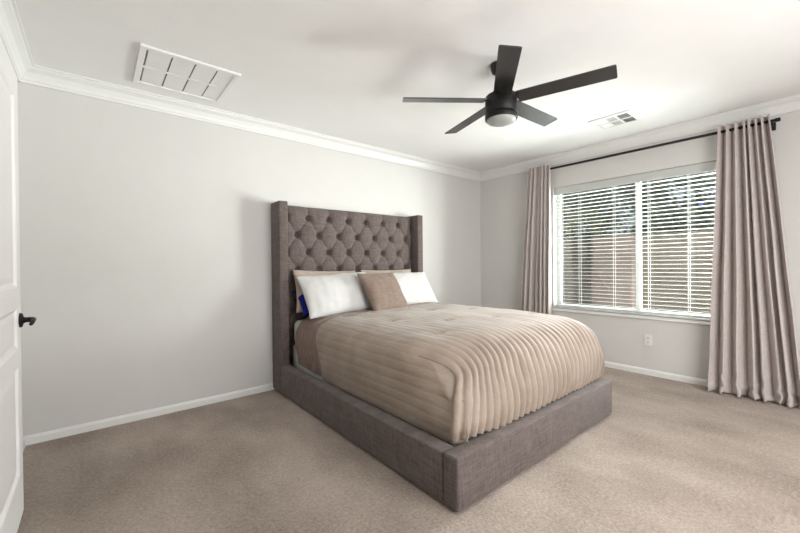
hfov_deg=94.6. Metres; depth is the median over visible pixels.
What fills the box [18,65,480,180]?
trim
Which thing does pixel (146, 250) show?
wall
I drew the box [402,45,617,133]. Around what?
ceiling fan
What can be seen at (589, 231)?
shrub
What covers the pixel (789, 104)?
trim
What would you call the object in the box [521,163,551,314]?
curtain
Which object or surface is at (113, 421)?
baseboard
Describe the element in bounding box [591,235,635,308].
shed
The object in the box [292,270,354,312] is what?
bed pillow
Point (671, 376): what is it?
baseboard
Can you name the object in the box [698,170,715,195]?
tree
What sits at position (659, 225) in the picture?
shrub
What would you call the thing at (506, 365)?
comforter
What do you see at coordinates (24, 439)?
baseboard
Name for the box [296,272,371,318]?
bed pillow
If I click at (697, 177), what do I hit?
tree
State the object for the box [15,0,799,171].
ceiling
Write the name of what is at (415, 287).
bed pillow
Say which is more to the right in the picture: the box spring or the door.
the box spring
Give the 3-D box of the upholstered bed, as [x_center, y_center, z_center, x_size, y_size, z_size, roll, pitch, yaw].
[0.203,0.266,3.088,1.735,1.722,2.260,-1,0,-40]
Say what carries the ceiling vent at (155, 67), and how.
in the ceiling
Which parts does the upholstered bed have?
headboard, tufted panel, rail, footboard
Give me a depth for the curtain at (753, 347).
3.07 m
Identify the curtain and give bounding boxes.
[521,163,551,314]
[707,114,799,407]
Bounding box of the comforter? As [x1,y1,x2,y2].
[295,302,604,444]
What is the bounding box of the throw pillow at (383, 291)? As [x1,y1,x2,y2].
[357,272,408,310]
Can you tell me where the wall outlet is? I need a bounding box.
[644,334,651,345]
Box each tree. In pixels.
[562,187,616,237]
[589,171,715,234]
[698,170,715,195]
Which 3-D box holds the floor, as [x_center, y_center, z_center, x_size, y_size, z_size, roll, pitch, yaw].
[0.749,1.187,2.216,4.974,0.120,4.580,-1,0,-40]
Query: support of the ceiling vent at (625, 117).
in the ceiling
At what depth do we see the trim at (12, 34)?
2.01 m
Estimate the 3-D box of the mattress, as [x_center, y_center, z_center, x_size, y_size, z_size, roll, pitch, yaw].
[0.155,0.594,3.179,1.490,0.226,1.800,-1,0,-40]
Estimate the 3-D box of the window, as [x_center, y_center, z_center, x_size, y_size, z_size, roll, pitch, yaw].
[2.484,-0.212,3.867,0.157,1.493,1.830,-1,0,-40]
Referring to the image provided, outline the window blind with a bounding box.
[554,161,715,318]
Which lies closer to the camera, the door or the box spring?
the door
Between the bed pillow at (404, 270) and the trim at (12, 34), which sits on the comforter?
the bed pillow at (404, 270)
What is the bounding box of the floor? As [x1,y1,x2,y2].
[17,367,799,532]
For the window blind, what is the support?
attached to the window
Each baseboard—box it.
[23,383,274,445]
[23,437,25,451]
[604,361,707,386]
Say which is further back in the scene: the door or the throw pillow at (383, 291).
the throw pillow at (383, 291)
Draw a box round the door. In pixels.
[0,37,35,532]
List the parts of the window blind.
ladder cord, ladder cord, ladder cord, rail, ladder cord, ladder cord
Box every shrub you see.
[562,200,611,238]
[630,200,713,233]
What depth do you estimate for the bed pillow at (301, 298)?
3.27 m
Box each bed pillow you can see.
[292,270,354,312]
[294,290,308,315]
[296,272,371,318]
[361,269,410,273]
[393,272,437,303]
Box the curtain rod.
[550,117,780,169]
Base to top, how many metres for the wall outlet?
0.114 m
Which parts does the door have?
handle, lever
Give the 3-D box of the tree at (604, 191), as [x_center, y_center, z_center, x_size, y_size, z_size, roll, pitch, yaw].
[5.029,-1.775,12.631,3.521,5.910,3.696,0,0,11]
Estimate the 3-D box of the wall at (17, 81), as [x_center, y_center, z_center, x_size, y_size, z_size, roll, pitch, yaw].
[-1.126,-0.069,0.669,0.140,2.444,4.300,-1,0,-40]
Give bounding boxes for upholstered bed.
[271,200,611,511]
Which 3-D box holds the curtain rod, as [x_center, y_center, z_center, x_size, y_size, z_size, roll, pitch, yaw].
[2.361,-1.156,3.832,0.100,0.076,2.232,-1,0,-40]
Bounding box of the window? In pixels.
[551,182,709,324]
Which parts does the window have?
sill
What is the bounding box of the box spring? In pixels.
[293,345,486,446]
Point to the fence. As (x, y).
(661, 286)
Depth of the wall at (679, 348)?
3.87 m
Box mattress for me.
[294,319,452,373]
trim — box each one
[0,0,33,81]
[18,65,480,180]
[480,94,799,180]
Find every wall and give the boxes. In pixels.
[17,81,22,422]
[18,82,480,435]
[480,110,799,379]
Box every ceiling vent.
[132,43,240,103]
[587,110,641,130]
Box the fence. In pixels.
[562,230,713,314]

